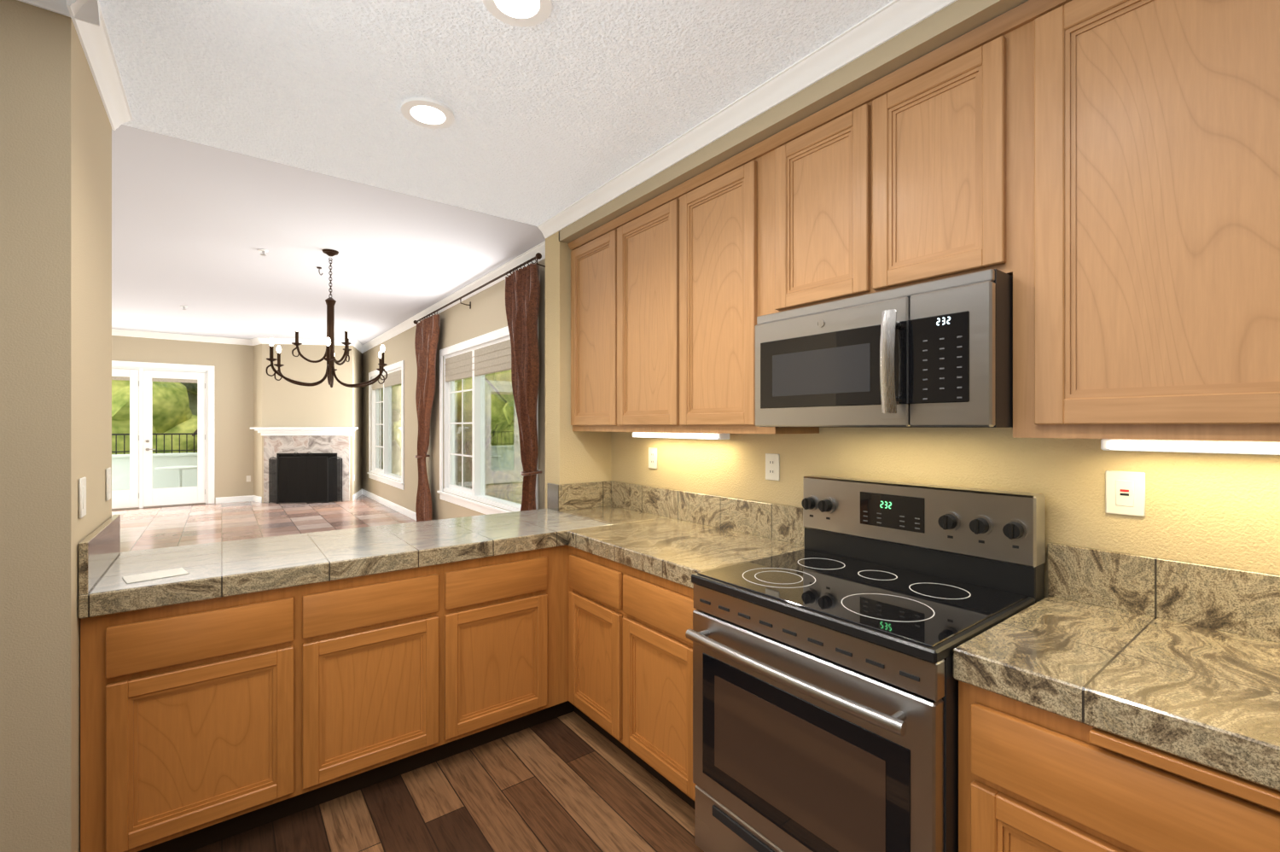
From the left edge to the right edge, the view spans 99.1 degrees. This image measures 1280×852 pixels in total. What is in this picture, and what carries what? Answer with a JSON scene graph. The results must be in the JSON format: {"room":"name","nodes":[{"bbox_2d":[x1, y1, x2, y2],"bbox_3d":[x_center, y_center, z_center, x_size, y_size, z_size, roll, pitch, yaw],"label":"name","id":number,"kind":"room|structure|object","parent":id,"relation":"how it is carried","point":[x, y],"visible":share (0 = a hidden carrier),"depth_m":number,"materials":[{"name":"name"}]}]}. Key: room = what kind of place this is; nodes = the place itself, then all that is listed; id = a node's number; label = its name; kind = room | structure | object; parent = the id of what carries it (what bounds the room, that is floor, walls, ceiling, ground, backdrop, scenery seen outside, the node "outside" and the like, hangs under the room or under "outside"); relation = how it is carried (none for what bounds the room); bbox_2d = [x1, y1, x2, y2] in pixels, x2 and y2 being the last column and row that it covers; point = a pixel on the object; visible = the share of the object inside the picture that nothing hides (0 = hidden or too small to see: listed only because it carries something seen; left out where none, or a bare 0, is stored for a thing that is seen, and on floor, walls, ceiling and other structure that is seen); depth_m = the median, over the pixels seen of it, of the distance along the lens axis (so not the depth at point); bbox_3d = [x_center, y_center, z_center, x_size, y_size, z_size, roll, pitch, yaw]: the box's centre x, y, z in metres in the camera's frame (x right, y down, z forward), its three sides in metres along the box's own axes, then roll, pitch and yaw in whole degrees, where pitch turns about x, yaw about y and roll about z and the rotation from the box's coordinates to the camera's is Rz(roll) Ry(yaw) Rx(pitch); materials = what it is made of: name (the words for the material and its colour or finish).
{"room":"kitchen","nodes":[
{"label":"kitchen","id":0,"kind":"room"},
{"bbox_2d":[0,0,111,851],"bbox_3d":[-2.631,-0.100,1.134,2.140,3.000,0.700,0,0,-37],"label":"wall","id":1,"kind":"structure","parent":0,"point":[56,299],"depth_m":1.48,"materials":[{"name":"beige paint"}]},
{"bbox_2d":[17,0,109,40],"bbox_3d":[-2.390,-1.157,0.842,2.227,0.062,0.057,0,0,-37],"label":"crown molding","id":2,"kind":"structure","parent":1,"relation":"attached to","point":[86,15],"depth_m":1.51,"materials":[{"name":"white"}]},
{"bbox_2d":[78,476,86,517],"bbox_3d":[-1.641,0.210,1.609,0.008,0.116,0.072,0,0,-37],"label":"switch plate","id":3,"kind":"object","parent":1,"relation":"attached to","point":[82,497],"visible":1,"depth_m":1.59,"materials":[{"name":"white plastic"}]},
{"bbox_2d":[75,30,133,130],"bbox_3d":[-1.765,-1.157,1.810,0.057,0.062,0.720,0,0,-37],"label":"crown molding","id":4,"kind":"structure","parent":1,"relation":"attached to","point":[99,53],"depth_m":1.81,"materials":[{"name":"white wood"}]},
{"bbox_2d":[105,467,110,500],"bbox_3d":[-1.925,0.210,1.979,0.008,0.116,0.072,0,0,-37],"label":"switch plate","id":5,"kind":"object","parent":1,"relation":"attached to","point":[107,483],"visible":0.98,"depth_m":1.96,"materials":[{"name":"white plastic"}]},
{"bbox_2d":[111,335,253,503],"bbox_3d":[-7.593,-0.100,10.024,4.410,3.000,0.150,0,0,-37],"label":"wall","id":6,"kind":"structure","parent":0,"point":[233,363],"depth_m":9.96,"materials":[{"name":"beige paint"}]},
{"bbox_2d":[111,432,197,490],"bbox_3d":[-8.837,0.873,10.267,3.350,1.455,1.740,0,0,-37],"label":"balcony","id":7,"kind":"object","parent":6,"relation":"attached to","point":[169,462],"depth_m":10.72,"materials":[{"name":"white"}]},
{"bbox_2d":[111,360,214,510],"bbox_3d":[-8.501,0.157,9.310,1.970,2.483,0.160,0,0,-37],"label":"french door","id":8,"kind":"structure","parent":6,"relation":"in","point":[142,377],"depth_m":9.38,"materials":[{"name":"white painted wood"},{"name":"glass"}]},
{"bbox_2d":[253,343,361,502],"bbox_3d":[-6.154,-0.100,10.316,1.830,3.000,1.135,0,0,-37],"label":"wall","id":9,"kind":"structure","parent":0,"point":[282,403],"depth_m":10.10,"materials":[{"name":"beige paint"}]},
{"bbox_2d":[246,433,354,481],"bbox_3d":[-6.345,0.590,10.228,1.640,0.894,1.041,0,0,-37],"label":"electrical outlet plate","id":10,"kind":"object","parent":9,"relation":"attached to","point":[248,478],"visible":1,"depth_m":10.18,"materials":[{"name":"white plastic"}]},
{"bbox_2d":[111,124,545,344],"bbox_3d":[-4.821,-1.660,6.133,5.100,0.120,9.700,0,0,-37],"label":"ceiling","id":11,"kind":"structure","parent":0,"point":[196,227],"depth_m":4.87,"materials":[{"name":"grey paint"}]},
{"bbox_2d":[258,249,268,255],"bbox_3d":[-3.428,-1.577,4.970,0.076,0.043,0.076,0,0,-37],"label":"sprinkler head","id":12,"kind":"object","parent":11,"relation":"attached to","point":[263,251],"visible":0.92,"depth_m":4.96},
{"bbox_2d":[265,249,387,387],"bbox_3d":[-2.832,-0.979,4.998,0.999,1.238,1.047,0,0,-37],"label":"chandelier","id":13,"kind":"object","parent":11,"relation":"hanging from","point":[329,358],"visible":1,"depth_m":4.97,"materials":[{"name":"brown metal"}]},
{"bbox_2d":[111,494,703,851],"bbox_3d":[-3.119,1.430,3.909,5.100,0.060,15.300,0,0,-37],"label":"floor","id":14,"kind":"structure","parent":0,"point":[573,781],"depth_m":2.07,"materials":[{"name":"wood"}]},
{"bbox_2d":[80,581,325,851],"bbox_3d":[-1.566,0.978,2.002,0.600,0.844,0.627,0,0,-37],"label":"base cabinet","id":15,"kind":"object","parent":14,"relation":"on","point":[203,723],"depth_m":1.75,"materials":[{"name":"brown wood"}]},
{"bbox_2d":[78,480,656,618],"bbox_3d":[-0.925,0.445,2.503,2.229,0.218,0.680,0,0,-37],"label":"countertop","id":16,"kind":"structure","parent":15,"relation":"on","point":[232,567],"depth_m":2.06,"materials":[{"name":"stone"}]},
{"bbox_2d":[122,567,189,583],"bbox_3d":[-1.570,0.483,1.770,0.110,0.002,0.150,0,0,41],"label":"leaflet","id":17,"kind":"object","parent":16,"relation":"on","point":[152,575],"visible":1,"depth_m":1.76,"materials":[{"name":"white paper"}]},
{"bbox_2d":[250,427,357,502],"bbox_3d":[-6.122,0.712,9.982,1.746,1.373,0.213,0,0,-8],"label":"fireplace","id":18,"kind":"object","parent":14,"relation":"on","point":[329,442],"visible":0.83,"depth_m":10.05,"materials":[{"name":"stone"}]},
{"bbox_2d":[268,451,342,503],"bbox_3d":[-6.118,0.934,9.956,1.256,0.929,0.150,0,0,-8],"label":"fireplace screen","id":19,"kind":"object","parent":14,"relation":"on","point":[303,479],"visible":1,"depth_m":9.90,"materials":[{"name":"black metal"}]},
{"bbox_2d":[325,560,462,801],"bbox_3d":[-1.182,0.978,2.297,0.621,0.844,0.627,0,0,-37],"label":"base cabinet","id":20,"kind":"object","parent":14,"relation":"on","point":[394,638],"depth_m":2.10,"materials":[{"name":"brown wood"}]},
{"bbox_2d":[462,546,551,751],"bbox_3d":[-0.823,0.978,2.572,0.535,0.844,0.627,0,0,-37],"label":"base cabinet","id":21,"kind":"object","parent":14,"relation":"on","point":[507,597],"depth_m":2.38,"materials":[{"name":"brown wood"}]},
{"bbox_2d":[564,545,605,736],"bbox_3d":[0.035,0.978,2.564,0.629,0.844,0.570,0,0,-37],"label":"base cabinet","id":22,"kind":"object","parent":14,"relation":"on","point":[584,572],"depth_m":2.43,"materials":[{"name":"brown wood"}]},
{"bbox_2d":[605,558,696,809],"bbox_3d":[0.298,0.978,2.221,0.629,0.844,0.547,0,0,-37],"label":"base cabinet","id":23,"kind":"object","parent":14,"relation":"on","point":[649,653],"depth_m":2.06,"materials":[{"name":"brown wood"}]},
{"bbox_2d":[566,487,804,588],"bbox_3d":[0.191,0.445,2.360,0.632,0.218,0.904,0,0,-37],"label":"countertop","id":24,"kind":"structure","parent":23,"relation":"on","point":[673,535],"depth_m":2.43,"materials":[{"name":"stone"}]},
{"bbox_2d":[685,475,1045,851],"bbox_3d":[0.633,0.797,1.643,0.747,1.204,0.768,0,0,-37],"label":"range","id":25,"kind":"object","parent":14,"relation":"on","point":[825,700],"visible":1,"depth_m":1.51,"materials":[{"name":"grey metal"}]},
{"bbox_2d":[958,680,1279,851],"bbox_3d":[1.141,0.978,1.120,0.629,0.844,0.673,0,0,-37],"label":"base cabinet","id":26,"kind":"object","parent":14,"relation":"on","point":[1031,778],"depth_m":1.02,"materials":[{"name":"brown wood"}]},
{"bbox_2d":[953,541,1279,791],"bbox_3d":[1.493,0.445,0.660,0.632,0.218,1.834,0,0,-37],"label":"countertop","id":27,"kind":"structure","parent":26,"relation":"on","point":[1178,658],"depth_m":1.16,"materials":[{"name":"stone"}]},
{"bbox_2d":[361,258,545,519],"bbox_3d":[-2.859,-0.100,7.641,0.150,3.000,9.690,0,0,-37],"label":"wall","id":28,"kind":"structure","parent":0,"point":[459,323],"depth_m":7.34,"materials":[{"name":"beige paint"}]},
{"bbox_2d":[215,488,416,520],"bbox_3d":[-4.600,1.347,6.144,4.465,0.106,9.650,0,0,-37],"label":"baseboard","id":29,"kind":"structure","parent":28,"relation":"attached to","point":[404,510],"depth_m":9.98,"materials":[{"name":"white wood"}]},
{"bbox_2d":[111,240,545,353],"bbox_3d":[-4.610,-1.550,6.218,4.539,0.100,9.579,0,0,-37],"label":"crown molding","id":30,"kind":"structure","parent":28,"relation":"attached to","point":[487,277],"depth_m":9.06,"materials":[{"name":"white wood"}]},
{"bbox_2d":[366,360,404,489],"bbox_3d":[-4.480,-0.015,9.712,0.183,2.060,2.580,0,0,-37],"label":"window","id":31,"kind":"structure","parent":28,"relation":"in","point":[386,428],"depth_m":9.77,"materials":[{"name":"white"}]},
{"bbox_2d":[413,252,545,521],"bbox_3d":[-2.023,-0.066,6.259,0.201,2.874,3.856,0,0,-37],"label":"curtains","id":32,"kind":"object","parent":28,"relation":"attached to","point":[522,291],"visible":0.98,"depth_m":5.01,"materials":[{"name":"brown fabric"}]},
{"bbox_2d":[436,325,537,514],"bbox_3d":[-1.745,-0.020,6.139,0.183,1.970,2.840,0,0,-37],"label":"window","id":33,"kind":"structure","parent":28,"relation":"in","point":[482,460],"depth_m":6.26,"materials":[{"name":"white"}]},
{"bbox_2d":[98,0,893,226],"bbox_3d":[-0.171,-1.454,0.058,5.100,0.532,5.600,0,0,-37],"label":"ceiling","id":34,"kind":"structure","parent":0,"point":[564,104],"depth_m":1.87,"materials":[{"name":"white paint"}]},
{"bbox_2d":[401,97,454,128],"bbox_3d":[-0.803,-1.182,2.068,0.190,0.012,0.190,0,0,-37],"label":"recessed light","id":35,"kind":"object","parent":34,"relation":"in","point":[427,113],"visible":1,"depth_m":2.06,"materials":[{"name":"white"}]},
{"bbox_2d":[482,0,551,26],"bbox_3d":[-0.341,-1.182,1.515,0.190,0.012,0.190,0,0,-37],"label":"recessed light","id":36,"kind":"object","parent":34,"relation":"in","point":[523,13],"visible":0.94,"depth_m":1.55,"materials":[{"name":"white"}]},
{"bbox_2d":[545,0,1279,597],"bbox_3d":[1.492,-0.100,1.338,0.904,3.000,5.610,0,0,-37],"label":"wall","id":37,"kind":"structure","parent":0,"point":[1223,509],"depth_m":1.76,"materials":[{"name":"beige paint"}]},
{"bbox_2d":[567,223,605,431],"bbox_3d":[-0.133,-0.515,3.061,0.294,1.090,0.531,0,0,-37],"label":"upper cabinet","id":38,"kind":"object","parent":37,"relation":"attached to","point":[588,253],"depth_m":3.04,"materials":[{"name":"brown wood"}]},
{"bbox_2d":[605,193,663,432],"bbox_3d":[0.138,-0.515,2.706,0.294,1.090,0.598,0,0,-37],"label":"upper cabinet","id":39,"kind":"object","parent":37,"relation":"attached to","point":[634,239],"depth_m":2.70,"materials":[{"name":"brown wood"}]},
{"bbox_2d":[648,447,657,468],"bbox_3d":[0.071,0.178,3.033,0.008,0.116,0.076,0,0,-37],"label":"electrical outlet plate","id":40,"kind":"object","parent":37,"relation":"attached to","point":[652,457],"visible":1,"depth_m":3.03,"materials":[{"name":"white plastic"}]},
{"bbox_2d":[663,128,819,433],"bbox_3d":[0.445,-0.515,2.306,0.294,1.090,0.646,0,0,-37],"label":"upper cabinet","id":41,"kind":"object","parent":37,"relation":"attached to","point":[724,225],"depth_m":2.23,"materials":[{"name":"brown wood"}]},
{"bbox_2d":[632,431,729,439],"bbox_3d":[0.181,0.047,2.739,0.072,0.030,0.670,0,0,-37],"label":"under-cabinet light","id":42,"kind":"object","parent":41,"relation":"attached to","point":[689,435],"visible":0.9,"depth_m":2.65,"materials":[{"name":"white plastic"}]},
{"bbox_2d":[537,0,957,238],"bbox_3d":[1.068,-1.157,1.101,0.057,0.062,5.450,0,0,-37],"label":"crown molding","id":43,"kind":"structure","parent":37,"relation":"attached to","point":[877,27],"depth_m":1.91,"materials":[{"name":"white"}]},
{"bbox_2d":[765,453,779,480],"bbox_3d":[0.575,0.178,2.375,0.008,0.116,0.076,0,0,-37],"label":"electrical outlet plate","id":44,"kind":"object","parent":37,"relation":"attached to","point":[771,466],"visible":1,"depth_m":2.37,"materials":[{"name":"white plastic"}]},
{"bbox_2d":[785,96,847,310],"bbox_3d":[0.736,-0.730,1.926,0.294,0.660,0.441,0,0,-37],"label":"upper cabinet","id":45,"kind":"object","parent":37,"relation":"attached to","point":[817,144],"depth_m":1.87,"materials":[{"name":"brown wood"}]},
{"bbox_2d":[847,7,1014,297],"bbox_3d":[0.933,-0.730,1.668,0.294,0.660,0.441,0,0,-37],"label":"upper cabinet","id":46,"kind":"object","parent":37,"relation":"attached to","point":[931,140],"depth_m":1.56,"materials":[{"name":"brown wood"}]},
{"bbox_2d":[755,268,1012,427],"bbox_3d":[0.767,-0.194,1.746,0.461,0.396,0.756,0,0,-37],"label":"microwave","id":47,"kind":"object","parent":46,"relation":"attached to","point":[937,353],"visible":0.98,"depth_m":1.51,"materials":[{"name":"grey metal"}]},
{"bbox_2d":[1105,470,1145,517],"bbox_3d":[1.285,0.178,1.447,0.008,0.116,0.080,0,0,-37],"label":"electrical outlet plate","id":48,"kind":"object","parent":37,"relation":"attached to","point":[1125,492],"visible":1,"depth_m":1.44,"materials":[{"name":"white plastic"}]},
{"bbox_2d":[1007,0,1279,441],"bbox_3d":[1.278,-0.515,1.218,0.294,1.090,0.823,0,0,-37],"label":"upper cabinet","id":49,"kind":"object","parent":37,"relation":"attached to","point":[1098,181],"depth_m":1.21,"materials":[{"name":"brown wood"}]},
{"bbox_2d":[1100,438,1279,454],"bbox_3d":[1.424,0.047,1.116,0.072,0.030,0.742,0,0,-37],"label":"under-cabinet light","id":50,"kind":"object","parent":49,"relation":"attached to","point":[1229,446],"visible":0.92,"depth_m":1.25,"materials":[{"name":"white plastic"}]},
{"bbox_3d":[-11.228,4.550,22.890,130.000,0.300,130.000,0,0,-37],"label":"ground","id":51,"kind":"structure","parent":0,"visible":0},
{"bbox_2d":[111,379,197,453],"bbox_3d":[-4.906,-1.958,11.178,41.655,18.607,42.703,0,0,-37],"label":"tree","id":52,"kind":"object","parent":51,"relation":"on","point":[160,416],"depth_m":12.49,"materials":[{"name":"green plant"}]}
]}

